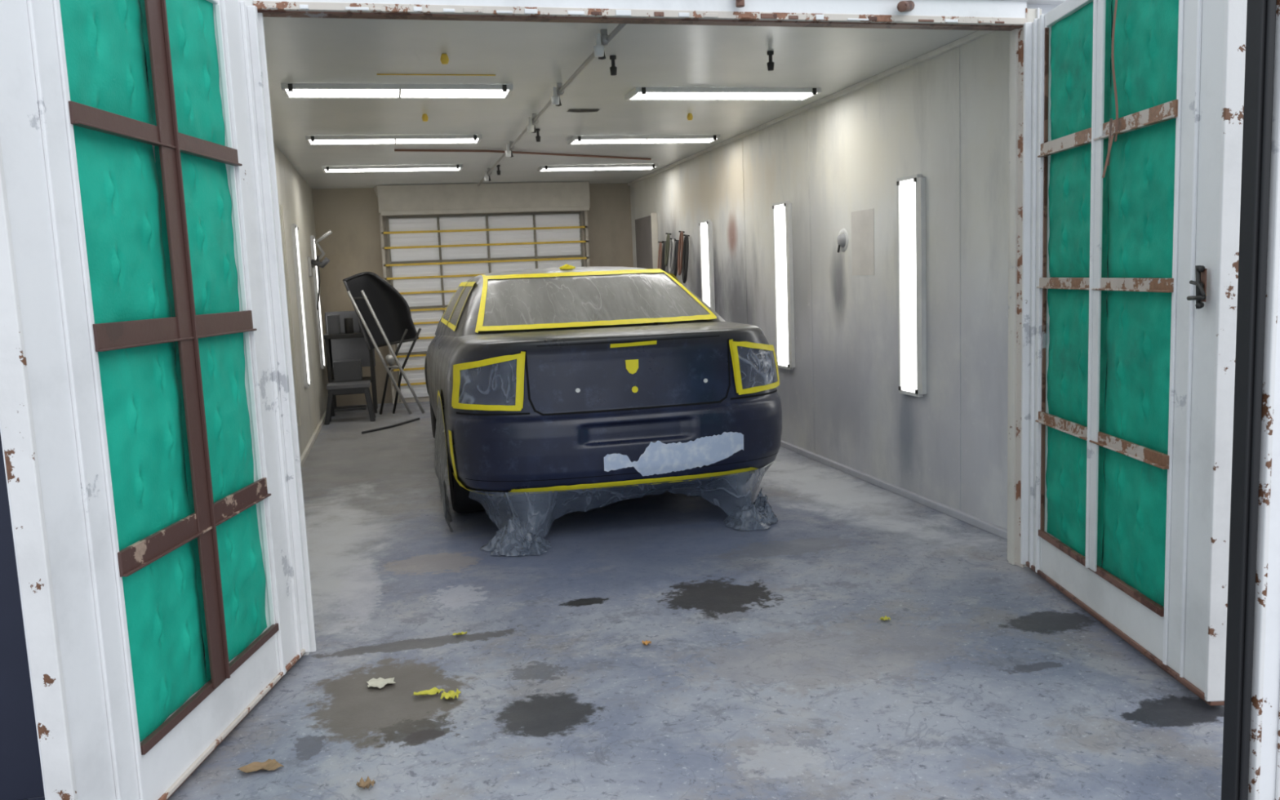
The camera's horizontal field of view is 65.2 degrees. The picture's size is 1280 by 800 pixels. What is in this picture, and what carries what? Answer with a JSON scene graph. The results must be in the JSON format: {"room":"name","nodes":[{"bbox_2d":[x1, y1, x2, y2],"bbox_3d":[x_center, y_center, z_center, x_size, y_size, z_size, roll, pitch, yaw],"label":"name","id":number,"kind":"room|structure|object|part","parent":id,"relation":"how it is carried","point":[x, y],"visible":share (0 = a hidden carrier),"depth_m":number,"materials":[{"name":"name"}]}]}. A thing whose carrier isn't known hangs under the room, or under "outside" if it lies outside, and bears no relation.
{"room":"auto repair garage","nodes":[
{"label":"auto repair garage","id":0,"kind":"room"},
{"bbox_2d":[273,142,328,456],"bbox_3d":[-2.836,-0.776,7.812,0.100,2.680,8.600,-4,7,-13],"label":"wall","id":1,"kind":"structure","parent":0,"point":[295,194],"depth_m":9.91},
{"bbox_2d":[280,204,306,426],"bbox_3d":[-2.928,-0.713,8.470,0.020,1.800,0.700,-4,7,-13],"label":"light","id":2,"kind":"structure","parent":1,"relation":"in","point":[284,212],"depth_m":8.38,"materials":[{"name":"paint"}]},
{"bbox_2d":[291,223,311,388],"bbox_3d":[-3.072,-0.847,9.072,0.036,1.470,0.300,-4,7,-13],"label":"light fixture","id":3,"kind":"object","parent":1,"relation":"attached to","point":[295,228],"visible":0.99,"depth_m":8.98,"materials":[{"name":"plastic"}]},
{"bbox_2d":[300,408,326,468],"bbox_3d":[-2.721,0.522,7.999,0.030,0.050,8.380,-4,7,-13],"label":"baseboard","id":4,"kind":"structure","parent":1,"relation":"attached to","point":[303,458],"depth_m":9.13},
{"bbox_2d":[310,235,325,368],"bbox_3d":[-3.587,-1.085,11.146,0.036,1.470,0.300,-4,7,-13],"label":"light fixture","id":5,"kind":"object","parent":1,"relation":"attached to","point":[313,238],"visible":0.93,"depth_m":11.05,"materials":[{"name":"plastic"}]},
{"bbox_2d":[307,230,332,310],"bbox_3d":[-3.317,-1.350,10.407,0.332,0.818,0.122,-1,7,13],"label":"bracket arm","id":6,"kind":"object","parent":1,"relation":"attached to","point":[312,263],"visible":1,"depth_m":10.40,"materials":[{"name":"grey metal"}]},
{"bbox_2d":[311,182,633,406],"bbox_3d":[-1.947,-1.381,12.369,3.830,2.680,0.100,-4,7,-13],"label":"wall","id":7,"kind":"structure","parent":0,"point":[353,246],"depth_m":11.95,"materials":[{"name":"beige paint"}]},
{"bbox_2d":[496,164,500,175],"bbox_3d":[-1.423,-2.314,10.060,0.040,0.099,0.040,-4,7,-13],"label":"sprinkler head","id":8,"kind":"object","parent":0,"point":[498,171],"depth_m":10.05},
{"bbox_2d":[262,17,977,189],"bbox_3d":[-0.982,-2.181,8.111,3.830,0.080,8.400,-4,7,-13],"label":"ceiling","id":9,"kind":"structure","parent":0,"point":[533,57],"depth_m":6.02,"materials":[{"name":"paint"}]},
{"bbox_2d":[322,164,462,173],"bbox_3d":[-2.429,-2.276,9.861,1.330,0.044,0.310,-4,7,-13],"label":"fluorescent ceiling light","id":10,"kind":"object","parent":9,"relation":"attached to","point":[449,166],"visible":1,"depth_m":9.80,"materials":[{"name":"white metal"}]},
{"bbox_2d":[305,134,481,145],"bbox_3d":[-1.937,-2.053,7.915,1.330,0.044,0.310,-4,7,-13],"label":"fluorescent ceiling light","id":11,"kind":"object","parent":9,"relation":"attached to","point":[392,139],"visible":1,"depth_m":7.86,"materials":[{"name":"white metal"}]},
{"bbox_2d":[280,83,512,98],"bbox_3d":[-1.427,-1.829,5.942,1.310,0.044,0.310,-4,7,-13],"label":"fluorescent ceiling light","id":12,"kind":"object","parent":9,"relation":"attached to","point":[290,90],"visible":1,"depth_m":5.89,"materials":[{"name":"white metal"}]},
{"bbox_2d":[422,113,428,121],"bbox_3d":[-1.478,-1.940,6.875,0.044,0.049,0.044,-4,7,-13],"label":"sprinkler head","id":13,"kind":"object","parent":9,"relation":"attached to","point":[424,117],"depth_m":6.86},
{"bbox_2d":[377,73,495,75],"bbox_3d":[-1.132,-1.813,5.576,0.650,0.007,0.007,-4,7,-13],"label":"tape","id":14,"kind":"object","parent":9,"relation":"attached to","point":[377,73],"depth_m":5.59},
{"bbox_2d":[440,53,448,64],"bbox_3d":[-0.997,-1.739,5.100,0.044,0.049,0.044,-4,7,-13],"label":"sprinkler head","id":15,"kind":"object","parent":9,"relation":"attached to","point":[444,59],"depth_m":5.09},
{"bbox_2d":[394,149,651,159],"bbox_3d":[-0.997,-2.274,9.288,2.505,0.021,0.919,-4,7,-13],"label":"pipe","id":16,"kind":"object","parent":9,"relation":"attached to","point":[395,150],"depth_m":9.05,"materials":[{"name":"metal"}]},
{"bbox_2d":[535,128,540,142],"bbox_3d":[-0.791,-2.054,7.758,0.040,0.099,0.040,-4,7,-13],"label":"sprinkler head","id":17,"kind":"object","parent":9,"relation":"attached to","point":[538,138],"depth_m":7.75},
{"bbox_2d":[477,23,626,186],"bbox_3d":[-0.953,-2.042,7.849,0.098,0.131,7.750,-4,7,-13],"label":"pipe","id":18,"kind":"object","parent":9,"relation":"attached to","point":[602,39],"visible":1,"depth_m":5.93,"materials":[{"name":"metal"}]},
{"bbox_2d":[567,109,599,112],"bbox_3d":[-0.395,-2.017,6.979,0.220,0.005,0.100,-4,7,-13],"label":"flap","id":19,"kind":"object","parent":9,"relation":"attached to","point":[570,110],"depth_m":6.98,"materials":[{"name":"black metal"}]},
{"bbox_2d":[537,164,657,171],"bbox_3d":[-0.445,-2.442,10.541,1.240,0.044,0.310,-4,7,-13],"label":"fluorescent ceiling light","id":20,"kind":"object","parent":9,"relation":"attached to","point":[606,166],"visible":1,"depth_m":10.48,"materials":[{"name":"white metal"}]},
{"bbox_2d":[609,55,617,75],"bbox_3d":[-0.142,-1.775,5.308,0.040,0.099,0.040,-4,7,-13],"label":"sprinkler head","id":21,"kind":"object","parent":9,"relation":"attached to","point":[613,69],"depth_m":5.30},
{"bbox_2d":[567,134,719,144],"bbox_3d":[0.033,-2.209,8.510,1.270,0.044,0.310,-4,7,-13],"label":"fluorescent ceiling light","id":22,"kind":"object","parent":9,"relation":"attached to","point":[674,139],"visible":1,"depth_m":8.46,"materials":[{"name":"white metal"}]},
{"bbox_2d":[687,113,693,119],"bbox_3d":[0.365,-2.072,7.317,0.044,0.049,0.044,-4,7,-13],"label":"sprinkler head","id":23,"kind":"object","parent":9,"relation":"attached to","point":[690,117],"depth_m":7.30},
{"bbox_2d":[624,86,821,100],"bbox_3d":[0.540,-1.978,6.485,1.240,0.044,0.310,-4,7,-13],"label":"fluorescent ceiling light","id":24,"kind":"object","parent":9,"relation":"attached to","point":[637,93],"visible":1,"depth_m":6.44,"materials":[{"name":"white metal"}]},
{"bbox_2d":[766,50,773,71],"bbox_3d":[0.699,-1.816,5.356,0.040,0.099,0.040,-4,7,-13],"label":"sprinkler head","id":25,"kind":"object","parent":9,"relation":"attached to","point":[770,64],"depth_m":5.34},
{"bbox_2d":[26,400,1224,799],"bbox_3d":[-0.012,0.859,4.605,16.000,0.001,16.700,-4,7,-13],"label":"floor","id":26,"kind":"structure","parent":0,"point":[770,669],"depth_m":3.66,"materials":[{"name":"paint"}]},
{"bbox_2d":[0,432,44,799],"bbox_3d":[-1.945,0.534,2.917,0.663,1.219,0.713,-4,7,-13],"label":"wall","id":27,"kind":"structure","parent":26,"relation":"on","point":[20,770],"depth_m":2.71,"materials":[{"name":"blue plastic"}]},
{"bbox_2d":[236,759,284,773],"bbox_3d":[-1.133,1.094,2.986,0.136,0.018,0.060,-4,7,-13],"label":"fallen leaf","id":28,"kind":"object","parent":26,"relation":"on","point":[269,765],"visible":1,"depth_m":2.99,"materials":[{"name":"brown plant"}]},
{"bbox_2d":[324,380,375,424],"bbox_3d":[-3.105,0.023,10.677,0.517,0.410,0.319,-4,7,-13],"label":"step stool","id":29,"kind":"object","parent":26,"relation":"on","point":[352,387],"visible":1,"depth_m":10.56,"materials":[{"name":"grey plastic"}]},
{"bbox_2d":[323,311,377,416],"bbox_3d":[-3.283,-0.429,11.369,0.520,1.150,0.500,-4,7,-13],"label":"workbench","id":30,"kind":"object","parent":26,"relation":"on","point":[347,351],"visible":0.7,"depth_m":11.24,"materials":[{"name":"metal"}]},
{"bbox_2d":[355,776,375,788],"bbox_3d":[-0.783,1.094,2.856,0.052,0.026,0.037,-6,8,-27],"label":"fallen leaf","id":31,"kind":"object","parent":26,"relation":"on","point":[368,782],"visible":1,"depth_m":2.86,"materials":[{"name":"brown plant"}]},
{"bbox_2d":[366,677,395,688],"bbox_3d":[-0.928,1.012,3.585,0.102,0.015,0.093,-4,7,-13],"label":"flake","id":32,"kind":"object","parent":26,"relation":"on","point":[380,682],"visible":1,"depth_m":3.60,"materials":[{"name":"white paper"}]},
{"bbox_2d":[342,271,424,414],"bbox_3d":[-2.738,-0.599,10.761,0.768,1.564,0.423,-4,7,-13],"label":"hood","id":33,"kind":"object","parent":26,"relation":"on","point":[383,313],"visible":1,"depth_m":10.75,"materials":[{"name":"metal"}]},
{"bbox_3d":[-2.766,-0.953,10.650,0.719,0.832,0.364,-9,10,-43],"label":"hood panel","id":34,"kind":"part","parent":33,"relation":"part of","materials":[{"name":"plastic"}]},
{"bbox_2d":[361,417,419,434],"bbox_3d":[-2.501,0.258,10.150,0.069,0.023,0.938,1,8,23],"label":"air hose","id":35,"kind":"object","parent":26,"relation":"on","point":[415,419],"visible":1,"depth_m":10.06,"materials":[{"name":"plastic"}]},
{"bbox_2d":[412,687,444,695],"bbox_3d":[-0.736,1.016,3.479,0.116,0.018,0.034,-4,7,-13],"label":"fallen leaf","id":36,"kind":"object","parent":26,"relation":"on","point":[433,691],"visible":1,"depth_m":3.49,"materials":[{"name":"yellow plant"}]},
{"bbox_2d":[440,688,461,698],"bbox_3d":[-0.653,1.015,3.446,0.062,0.022,0.057,-1,7,8],"label":"fallen leaf","id":37,"kind":"object","parent":26,"relation":"on","point":[451,694],"visible":1,"depth_m":3.45,"materials":[{"name":"yellow plant"}]},
{"bbox_2d":[453,631,466,635],"bbox_3d":[-0.731,0.946,4.054,0.059,0.014,0.023,-4,7,-13],"label":"fallen leaf","id":38,"kind":"object","parent":26,"relation":"on","point":[462,632],"visible":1,"depth_m":4.05,"materials":[{"name":"yellow plant"}]},
{"bbox_2d":[373,181,590,404],"bbox_3d":[-1.815,-1.308,12.164,2.595,2.574,0.365,-4,7,-13],"label":"garage door","id":39,"kind":"structure","parent":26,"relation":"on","point":[428,256],"depth_m":12.05,"materials":[{"name":"paint"}]},
{"bbox_2d":[424,264,782,556],"bbox_3d":[-0.641,-0.269,7.702,1.997,1.517,5.173,-4,7,-13],"label":"car","id":40,"kind":"object","parent":26,"relation":"on","point":[553,393],"visible":1,"depth_m":5.42,"materials":[{"name":"paint"}]},
{"bbox_2d":[641,640,651,644],"bbox_3d":[0.027,0.937,3.866,0.039,0.016,0.029,-7,9,-34],"label":"fallen leaf","id":41,"kind":"object","parent":26,"relation":"on","point":[644,642],"visible":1,"depth_m":3.87,"materials":[{"name":"brown plant"}]},
{"bbox_2d":[879,615,890,620],"bbox_3d":[0.983,0.880,4.022,0.052,0.014,0.032,-4,7,-13],"label":"fallen leaf","id":42,"kind":"object","parent":26,"relation":"on","point":[885,618],"visible":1,"depth_m":4.02,"materials":[{"name":"yellow plant"}]},
{"bbox_2d":[1221,0,1279,799],"bbox_3d":[1.614,-0.494,2.376,0.395,3.100,0.080,-4,7,-13],"label":"gate post","id":43,"kind":"object","parent":26,"relation":"on","point":[1251,759],"visible":1,"depth_m":2.40,"materials":[{"name":"metal"}]},
{"bbox_2d":[630,31,1009,529],"bbox_3d":[0.976,-1.048,8.726,0.100,2.680,8.600,-4,7,-13],"label":"wall","id":44,"kind":"structure","parent":0,"point":[904,123],"depth_m":6.29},
{"bbox_2d":[635,213,658,269],"bbox_3d":[0.075,-1.720,11.909,0.070,0.940,0.880,-4,7,-13],"label":"panel","id":45,"kind":"object","parent":44,"relation":"attached to","point":[646,228],"visible":0.53,"depth_m":11.76,"materials":[{"name":"paint"}]},
{"bbox_2d":[657,231,689,283],"bbox_3d":[0.351,-1.530,10.749,0.087,0.547,1.153,-4,7,-13],"label":"hoses","id":46,"kind":"object","parent":44,"relation":"attached to","point":[679,265],"visible":0.88,"depth_m":10.57,"materials":[{"name":"rubber"}]},
{"bbox_2d":[698,219,715,311],"bbox_3d":[0.658,-1.100,9.740,0.036,1.280,0.320,-4,7,-13],"label":"light fixture","id":47,"kind":"object","parent":44,"relation":"attached to","point":[705,226],"visible":0.55,"depth_m":9.68,"materials":[{"name":"plastic"}]},
{"bbox_2d":[772,200,795,369],"bbox_3d":[1.127,-0.894,7.848,0.036,1.300,0.320,-4,7,-13],"label":"light fixture","id":48,"kind":"object","parent":44,"relation":"attached to","point":[782,211],"visible":0.91,"depth_m":7.82,"materials":[{"name":"plastic"}]},
{"bbox_2d":[627,30,995,185],"bbox_3d":[0.861,-2.259,8.569,0.030,0.030,8.380,-4,7,-13],"label":"trim","id":49,"kind":"structure","parent":44,"relation":"attached to","point":[979,33],"depth_m":6.56,"materials":[{"name":"grey metal"}]},
{"bbox_2d":[836,228,848,252],"bbox_3d":[1.363,-1.083,6.797,0.043,0.160,0.156,-4,7,-13],"label":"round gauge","id":50,"kind":"object","parent":44,"relation":"attached to","point":[842,238],"visible":1,"depth_m":6.78,"materials":[{"name":"white metal"}]},
{"bbox_2d":[742,46,960,509],"bbox_3d":[1.333,-0.817,7.083,0.004,2.500,3.408,-4,7,-13],"label":"trim","id":51,"kind":"structure","parent":44,"relation":"attached to","point":[862,221],"depth_m":6.49,"materials":[{"name":"grey metal"}]},
{"bbox_2d":[780,440,1007,539],"bbox_3d":[0.963,0.265,8.883,0.035,0.040,8.380,-4,7,-13],"label":"baseboard","id":52,"kind":"structure","parent":44,"relation":"attached to","point":[1000,531],"depth_m":6.13,"materials":[{"name":"grey metal"}]},
{"bbox_2d":[896,173,926,396],"bbox_3d":[1.605,-0.668,5.920,0.036,1.290,0.280,-4,7,-13],"label":"light fixture","id":53,"kind":"object","parent":44,"relation":"attached to","point":[911,189],"visible":1,"depth_m":5.90,"materials":[{"name":"plastic"}]},
{"bbox_2d":[1026,4,1058,14],"bbox_3d":[-0.253,-0.728,4.063,10.500,3.300,0.080,-4,7,-13],"label":"wall","id":54,"kind":"structure","parent":0,"point":[1045,8],"depth_m":4.41,"materials":[{"name":"white paint"}]},
{"bbox_2d":[0,0,311,799],"bbox_3d":[-1.382,-0.116,2.987,0.090,2.415,1.522,-2,7,1],"label":"door frame","id":55,"kind":"structure","parent":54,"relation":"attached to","point":[16,419],"depth_m":2.43,"materials":[{"name":"white paint"}]},
{"bbox_2d":[59,0,266,742],"bbox_3d":[-1.380,-0.196,3.001,0.048,2.160,0.935,-2,7,2],"label":"filter","id":56,"kind":"object","parent":54,"relation":"attached to","point":[121,181],"visible":0.77,"depth_m":2.87,"materials":[{"name":"green fabric"}]},
{"bbox_2d":[68,4,279,755],"bbox_3d":[-1.360,-0.184,2.997,0.038,2.165,0.965,-2,7,2],"label":"rails","id":57,"kind":"object","parent":54,"relation":"attached to","point":[108,336],"visible":0.98,"depth_m":2.99,"materials":[{"name":"brown paint"}]},
{"bbox_2d":[144,0,230,688],"bbox_3d":[-1.347,-0.192,2.978,0.022,2.165,0.085,-2,7,1],"label":"bar","id":58,"kind":"object","parent":54,"relation":"attached to","point":[155,10],"visible":1,"depth_m":2.98,"materials":[{"name":"brown paint"}]},
{"bbox_2d":[237,0,316,655],"bbox_3d":[-1.380,-0.247,3.812,0.090,2.500,0.130,-4,7,-13],"label":"door jamb","id":59,"kind":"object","parent":54,"relation":"attached to","point":[247,2],"depth_m":3.78,"materials":[{"name":"white paint"}]},
{"bbox_2d":[253,0,1066,31],"bbox_3d":[0.115,-1.613,3.983,3.900,0.195,0.214,-4,7,-13],"label":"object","id":60,"kind":"structure","parent":54,"relation":"attached to","point":[950,15],"depth_m":4.00,"materials":[{"name":"white paint"}]},
{"bbox_2d":[1007,7,1041,568],"bbox_3d":[1.743,-0.468,4.554,0.095,2.500,0.145,-4,7,-13],"label":"door jamb","id":61,"kind":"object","parent":54,"relation":"attached to","point":[1016,36],"depth_m":4.54,"materials":[{"name":"beige paint"}]},
{"bbox_2d":[1084,0,1106,571],"bbox_3d":[1.706,-0.414,3.749,0.022,2.165,0.055,-2,7,1],"label":"bar","id":62,"kind":"object","parent":54,"relation":"attached to","point":[1099,6],"visible":1,"depth_m":3.74,"materials":[{"name":"white paint"}]},
{"bbox_2d":[1035,27,1177,617],"bbox_3d":[1.721,-0.407,3.762,0.038,2.165,1.085,-2,7,1],"label":"rails","id":63,"kind":"object","parent":54,"relation":"attached to","point":[1166,111],"visible":0.98,"depth_m":3.83,"materials":[{"name":"metal"}]},
{"bbox_2d":[1102,0,1118,177],"bbox_3d":[1.662,-1.153,3.516,0.020,0.720,0.098,-2,7,1],"label":"strap","id":64,"kind":"object","parent":63,"relation":"hanging from","point":[1110,138],"visible":1,"depth_m":3.52,"materials":[{"name":"metal"}]},
{"bbox_2d":[1045,0,1178,606],"bbox_3d":[1.739,-0.420,3.765,0.048,2.160,1.055,-2,7,1],"label":"filter","id":65,"kind":"object","parent":54,"relation":"attached to","point":[1139,179],"visible":0.86,"depth_m":3.63,"materials":[{"name":"green fabric"}]},
{"bbox_2d":[1020,0,1247,706],"bbox_3d":[1.747,-0.337,3.722,0.090,2.415,1.522,-2,7,1],"label":"door frame","id":66,"kind":"structure","parent":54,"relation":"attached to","point":[1235,17],"depth_m":3.11,"materials":[{"name":"white paint"}]},
{"bbox_2d":[1186,265,1207,308],"bbox_3d":[1.698,-0.343,3.034,0.034,0.130,0.105,-2,7,6],"label":"hasp latch","id":67,"kind":"object","parent":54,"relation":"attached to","point":[1200,282],"visible":1,"depth_m":3.02,"materials":[{"name":"metal"}]}
]}

